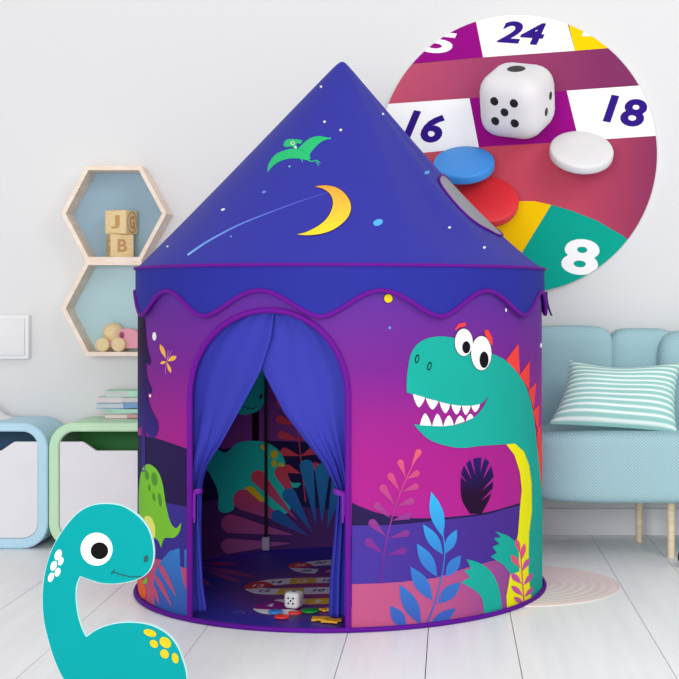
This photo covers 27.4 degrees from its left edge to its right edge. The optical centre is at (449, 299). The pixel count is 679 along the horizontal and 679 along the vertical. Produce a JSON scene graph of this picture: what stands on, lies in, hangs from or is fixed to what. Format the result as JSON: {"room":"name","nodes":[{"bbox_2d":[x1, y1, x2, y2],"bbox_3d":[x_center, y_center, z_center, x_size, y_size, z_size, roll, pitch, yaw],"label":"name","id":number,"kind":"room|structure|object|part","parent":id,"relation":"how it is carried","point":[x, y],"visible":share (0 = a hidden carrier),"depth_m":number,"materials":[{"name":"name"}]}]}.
{"room":"children's room","nodes":[
{"label":"children's room","id":0,"kind":"room"},
{"bbox_2d":[0,0,678,507],"bbox_3d":[0.000,-0.566,4.970,9.000,2.800,0.100,0,0,0],"label":"wall","id":1,"kind":"structure","parent":0,"point":[183,92],"depth_m":4.92,"materials":[{"name":"white paint"}]},
{"bbox_2d":[0,315,30,358],"bbox_3d":[-1.668,0.130,4.899,0.365,0.155,0.042,0,0,0],"label":"light switch","id":2,"kind":"object","parent":1,"relation":"attached to","point":[15,330],"visible":1,"depth_m":4.88,"materials":[{"name":"white plastic"}]},
{"bbox_3d":[-1.668,0.130,4.882,0.339,0.129,0.008,0,0,0],"label":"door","id":3,"kind":"part","parent":2,"relation":"part of","materials":[{"name":"white plastic"}]},
{"bbox_2d":[61,261,143,355],"bbox_3d":[-1.166,0.029,4.864,0.366,0.330,0.112,0,0,0],"label":"shelf","id":4,"kind":"object","parent":1,"relation":"attached to","point":[101,294],"visible":0.57,"depth_m":4.91,"materials":[{"name":"brown wood"}]},
{"bbox_3d":[-1.166,0.029,4.915,0.355,0.320,0.007,0,0,0],"label":"panel","id":5,"kind":"part","parent":4,"relation":"part of","materials":[{"name":"blue wood"}]},
{"bbox_2d":[96,323,137,351],"bbox_3d":[-1.149,0.129,4.851,0.165,0.101,0.081,0,0,0],"label":"toy car","id":6,"kind":"object","parent":4,"relation":"in","point":[116,338],"visible":0.98,"depth_m":4.82,"materials":[{"name":"brown wood"}]},
{"bbox_2d":[61,166,172,260],"bbox_3d":[-1.166,-0.300,4.864,0.366,0.330,0.112,0,0,0],"label":"shelf","id":7,"kind":"object","parent":1,"relation":"attached to","point":[99,189],"visible":0.92,"depth_m":4.91,"materials":[{"name":"brown wood"}]},
{"bbox_3d":[-1.166,-0.300,4.915,0.355,0.320,0.007,0,0,0],"label":"panel","id":8,"kind":"part","parent":7,"relation":"part of","materials":[{"name":"blue wood"}]},
{"bbox_2d":[106,234,133,256],"bbox_3d":[-1.158,-0.190,4.862,0.081,0.080,0.081,0,0,-25],"label":"block","id":9,"kind":"object","parent":7,"relation":"on","point":[117,245],"visible":0.95,"depth_m":4.83,"materials":[{"name":"brown wood"}]},
{"bbox_2d":[105,210,137,234],"bbox_3d":[-1.152,-0.272,4.862,0.084,0.083,0.084,0,0,17],"label":"block","id":10,"kind":"object","parent":9,"relation":"on","point":[116,221],"visible":0.96,"depth_m":4.83,"materials":[{"name":"brown wood"}]},
{"bbox_2d":[386,15,656,289],"bbox_3d":[0.240,-0.516,4.906,0.982,0.982,0.024,0,0,0],"label":"game board","id":11,"kind":"object","parent":1,"relation":"attached to","point":[569,224],"visible":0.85,"depth_m":4.89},
{"bbox_2d":[433,146,494,184],"bbox_3d":[0.049,-0.467,4.795,0.212,0.147,0.186,0,0,0],"label":"game token","id":12,"kind":"object","parent":11,"relation":"attached to","point":[463,165],"visible":0.94,"depth_m":4.76,"materials":[{"name":"blue plastic"}]},
{"bbox_2d":[459,177,518,226],"bbox_3d":[0.129,-0.341,4.810,0.220,0.184,0.162,0,0,0],"label":"game token","id":13,"kind":"object","parent":11,"relation":"attached to","point":[495,199],"visible":0.76,"depth_m":4.79,"materials":[{"name":"red plastic"}]},
{"bbox_2d":[480,62,554,138],"bbox_3d":[0.231,-0.683,4.748,0.244,0.268,0.259,0,0,25],"label":"die","id":14,"kind":"object","parent":11,"relation":"on","point":[517,100],"visible":1,"depth_m":4.66,"materials":[{"name":"white plastic"}]},
{"bbox_2d":[549,131,613,173],"bbox_3d":[0.455,-0.511,4.801,0.222,0.165,0.184,0,0,0],"label":"game token","id":15,"kind":"object","parent":11,"relation":"attached to","point":[577,152],"visible":1,"depth_m":4.77,"materials":[{"name":"white plastic"}]},
{"bbox_2d":[542,508,678,534],"bbox_3d":[0.000,0.786,4.913,9.000,0.095,0.014,0,0,0],"label":"baseboard","id":16,"kind":"structure","parent":1,"relation":"attached to","point":[555,521],"depth_m":4.91,"materials":[{"name":"white wood"}]},
{"bbox_2d":[0,535,678,678],"bbox_3d":[0.000,0.857,2.200,8.900,0.045,5.500,0,0,0],"label":"floor","id":17,"kind":"structure","parent":0,"point":[632,632],"depth_m":3.44,"materials":[{"name":"white wood"}]},
{"bbox_2d":[0,416,62,548],"bbox_3d":[-1.638,0.622,4.772,0.581,0.421,0.264,0,0,0],"label":"storage cabinet","id":18,"kind":"object","parent":17,"relation":"on","point":[24,440],"visible":0.81,"depth_m":4.65,"materials":[{"name":"blue plastic"}]},
{"bbox_2d":[0,410,12,419],"bbox_3d":[-1.627,0.378,4.800,0.220,0.066,0.220,0,0,0],"label":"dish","id":19,"kind":"object","parent":18,"relation":"on","point":[3,416],"visible":1,"depth_m":4.79,"materials":[{"name":"white ceramic"}]},
{"bbox_3d":[-1.638,0.620,4.898,0.521,0.366,0.012,0,0,0],"label":"panel","id":20,"kind":"part","parent":18,"relation":"part of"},
{"bbox_3d":[-1.638,0.636,4.654,0.510,0.322,0.016,0,0,0],"label":"drawer","id":21,"kind":"part","parent":18,"relation":"part of","materials":[{"name":"white plastic"}]},
{"bbox_2d":[49,416,137,539],"bbox_3d":[-1.054,0.622,4.772,0.580,0.421,0.264,0,0,0],"label":"storage cabinet","id":22,"kind":"object","parent":17,"relation":"on","point":[93,460],"visible":0.3,"depth_m":4.65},
{"bbox_3d":[-1.054,0.636,4.654,0.509,0.322,0.016,0,0,0],"label":"drawer","id":23,"kind":"part","parent":22,"relation":"part of","materials":[{"name":"white plastic"}]},
{"bbox_3d":[-1.054,0.620,4.898,0.520,0.366,0.012,0,0,0],"label":"panel","id":24,"kind":"part","parent":22,"relation":"part of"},
{"bbox_2d":[104,414,137,418],"bbox_3d":[-1.110,0.403,4.850,0.177,0.016,0.100,0,0,0],"label":"book","id":25,"kind":"object","parent":22,"relation":"on","point":[107,416],"visible":0.44,"depth_m":4.80,"materials":[{"name":"white paper"}]},
{"bbox_2d":[104,409,137,413],"bbox_3d":[-1.105,0.386,4.850,0.187,0.018,0.100,0,0,0],"label":"book","id":26,"kind":"object","parent":25,"relation":"on","point":[107,411],"visible":0.54,"depth_m":4.80,"materials":[{"name":"green paper"}]},
{"bbox_2d":[96,403,137,408],"bbox_3d":[-1.114,0.367,4.850,0.220,0.019,0.100,0,0,0],"label":"book","id":27,"kind":"object","parent":26,"relation":"on","point":[99,405],"visible":0.44,"depth_m":4.80,"materials":[{"name":"blue paper"}]},
{"bbox_2d":[97,395,137,402],"bbox_3d":[-1.117,0.346,4.850,0.211,0.020,0.100,0,0,0],"label":"book","id":28,"kind":"object","parent":27,"relation":"on","point":[101,399],"visible":0.52,"depth_m":4.80,"materials":[{"name":"white paper"}]},
{"bbox_2d":[104,389,137,396],"bbox_3d":[-1.115,0.325,4.850,0.166,0.021,0.100,0,0,0],"label":"book","id":29,"kind":"object","parent":28,"relation":"on","point":[111,392],"visible":0.59,"depth_m":4.80,"materials":[{"name":"green paper"}]},
{"bbox_2d":[42,502,187,678],"bbox_3d":[-0.677,0.622,2.804,0.294,0.423,0.016,0,0,0],"label":"cutout","id":30,"kind":"object","parent":17,"relation":"on","point":[105,543],"visible":1,"depth_m":2.80},
{"bbox_2d":[48,573,53,581],"bbox_3d":[-0.805,0.560,2.798,0.012,0.018,0.001,0,0,0],"label":"spot","id":31,"kind":"object","parent":30,"relation":"attached to","point":[50,575],"depth_m":2.80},
{"bbox_2d":[50,561,56,570],"bbox_3d":[-0.800,0.537,2.798,0.013,0.020,0.001,0,0,0],"label":"spot","id":32,"kind":"object","parent":30,"relation":"on","point":[53,564],"depth_m":2.80,"materials":[{"name":"white"}]},
{"bbox_2d":[55,568,60,576],"bbox_3d":[-0.792,0.549,2.798,0.012,0.017,0.001,0,0,0],"label":"spot","id":33,"kind":"object","parent":30,"relation":"attached to","point":[57,570],"depth_m":2.80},
{"bbox_2d":[55,550,61,559],"bbox_3d":[-0.791,0.515,2.798,0.014,0.022,0.001,0,0,0],"label":"spot","id":34,"kind":"object","parent":30,"relation":"on","point":[58,553],"depth_m":2.80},
{"bbox_2d":[58,557,63,564],"bbox_3d":[-0.786,0.527,2.798,0.011,0.016,0.001,0,0,0],"label":"spot","id":35,"kind":"object","parent":30,"relation":"attached to","point":[60,559],"depth_m":2.80,"materials":[{"name":"white"}]},
{"bbox_2d":[144,629,155,636],"bbox_3d":[-0.606,0.672,2.798,0.026,0.016,0.001,0,0,0],"label":"spot","id":36,"kind":"object","parent":30,"relation":"on","point":[147,632],"depth_m":2.80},
{"bbox_2d":[150,640,157,647],"bbox_3d":[-0.598,0.694,2.798,0.016,0.016,0.001,0,0,0],"label":"spot","id":37,"kind":"object","parent":30,"relation":"attached to","point":[153,643],"depth_m":2.80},
{"bbox_2d":[160,649,168,657],"bbox_3d":[-0.576,0.714,2.798,0.017,0.018,0.001,0,0,0],"label":"spot","id":38,"kind":"object","parent":30,"relation":"attached to","point":[164,653],"depth_m":2.80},
{"bbox_2d":[160,637,170,647],"bbox_3d":[-0.575,0.691,2.798,0.023,0.022,0.001,0,0,0],"label":"spot","id":39,"kind":"object","parent":30,"relation":"on","point":[165,642],"depth_m":2.80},
{"bbox_2d":[172,653,178,662],"bbox_3d":[-0.555,0.723,2.798,0.014,0.021,0.001,0,0,0],"label":"spot","id":40,"kind":"object","parent":30,"relation":"attached to","point":[175,656],"depth_m":2.80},
{"bbox_2d":[133,62,551,632],"bbox_3d":[-0.309,0.099,4.060,1.210,1.572,1.197,0,0,0],"label":"tent","id":41,"kind":"object","parent":17,"relation":"on","point":[340,354],"visible":0.98,"depth_m":3.62,"materials":[{"name":"fabric"}]},
{"bbox_2d":[193,313,273,611],"bbox_3d":[-0.572,0.420,3.564,0.284,0.793,0.038,0,0,32],"label":"curtain","id":42,"kind":"object","parent":41,"relation":"hanging from","point":[230,350],"depth_m":3.56,"materials":[{"name":"blue fabric"}]},
{"bbox_2d":[268,609,282,613],"bbox_3d":[-0.460,0.821,3.651,0.038,0.005,0.038,0,0,0],"label":"game token","id":43,"kind":"object","parent":41,"relation":"on","point":[272,611],"visible":1,"depth_m":3.64,"materials":[{"name":"blue plastic"}]},
{"bbox_2d":[274,614,289,618],"bbox_3d":[-0.436,0.821,3.594,0.040,0.005,0.040,0,0,0],"label":"game token","id":44,"kind":"object","parent":41,"relation":"on","point":[278,616],"visible":1,"depth_m":3.58,"materials":[{"name":"red plastic"}]},
{"bbox_2d":[284,590,303,608],"bbox_3d":[-0.417,0.801,3.710,0.044,0.044,0.044,0,0,18],"label":"die","id":45,"kind":"object","parent":41,"relation":"on","point":[294,599],"visible":1,"depth_m":3.69,"materials":[{"name":"white plastic"}]},
{"bbox_2d":[288,610,301,614],"bbox_3d":[-0.404,0.815,3.615,0.036,0.005,0.036,0,0,0],"label":"game token","id":46,"kind":"object","parent":41,"relation":"on","point":[292,612],"visible":1,"depth_m":3.60,"materials":[{"name":"red plastic"}]},
{"bbox_2d":[262,313,344,616],"bbox_3d":[-0.364,0.412,3.510,0.233,0.777,0.037,0,0,0],"label":"curtain","id":47,"kind":"object","parent":41,"relation":"hanging from","point":[302,370],"depth_m":3.50,"materials":[{"name":"blue fabric"}]},
{"bbox_2d":[301,608,318,612],"bbox_3d":[-0.370,0.821,3.663,0.048,0.005,0.048,0,0,0],"label":"game token","id":48,"kind":"object","parent":41,"relation":"on","point":[304,610],"visible":0.96,"depth_m":3.65,"materials":[{"name":"green plastic"}]},
{"bbox_2d":[311,616,329,620],"bbox_3d":[-0.334,0.821,3.571,0.046,0.005,0.038,0,0,0],"label":"puzzle piece","id":49,"kind":"object","parent":41,"relation":"on","point":[314,618],"visible":1,"depth_m":3.56,"materials":[{"name":"yellow plastic"}]},
{"bbox_2d":[319,607,328,611],"bbox_3d":[-0.329,0.821,3.676,0.029,0.005,0.029,0,0,-34],"label":"puzzle piece","id":50,"kind":"object","parent":41,"relation":"on","point":[320,609],"visible":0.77,"depth_m":3.67,"materials":[{"name":"yellow plastic"}]},
{"bbox_2d":[321,618,340,622],"bbox_3d":[-0.303,0.821,3.550,0.048,0.005,0.038,0,0,18],"label":"puzzle piece","id":51,"kind":"object","parent":41,"relation":"on","point":[330,620],"visible":1,"depth_m":3.54,"materials":[{"name":"plastic"}]},
{"bbox_2d":[524,566,619,606],"bbox_3d":[0.205,0.832,4.060,0.584,0.003,0.584,0,0,0],"label":"round rug","id":52,"kind":"object","parent":17,"relation":"on","point":[565,586],"visible":0.33,"depth_m":4.01,"materials":[{"name":"beige fabric"}]},
{"bbox_2d":[542,325,678,557],"bbox_3d":[1.052,0.461,4.628,1.616,0.746,0.515,0,0,0],"label":"sofa","id":53,"kind":"object","parent":17,"relation":"on","point":[581,463],"visible":0.57,"depth_m":4.39,"materials":[{"name":"teal fabric"}]},
{"bbox_3d":[1.048,0.534,4.600,1.605,0.230,0.460,0,0,0],"label":"seat","id":54,"kind":"part","parent":53,"relation":"part of","materials":[{"name":"teal fabric"}]},
{"bbox_2d":[549,360,678,430],"bbox_3d":[0.542,0.312,4.513,0.450,0.225,0.174,0,0,0],"label":"striped cushion","id":55,"kind":"object","parent":53,"relation":"on","point":[593,395],"visible":1,"depth_m":4.45,"materials":[{"name":"fabric"}]},
{"bbox_3d":[0.653,0.734,4.785,0.027,0.200,0.027,0,0,0],"label":"leg","id":56,"kind":"part","parent":53,"relation":"part of","materials":[{"name":"brown wood"}]},
{"bbox_3d":[0.718,0.734,4.500,0.027,0.200,0.027,0,0,0],"label":"leg","id":57,"kind":"part","parent":53,"relation":"part of","materials":[{"name":"brown wood"}]}
]}

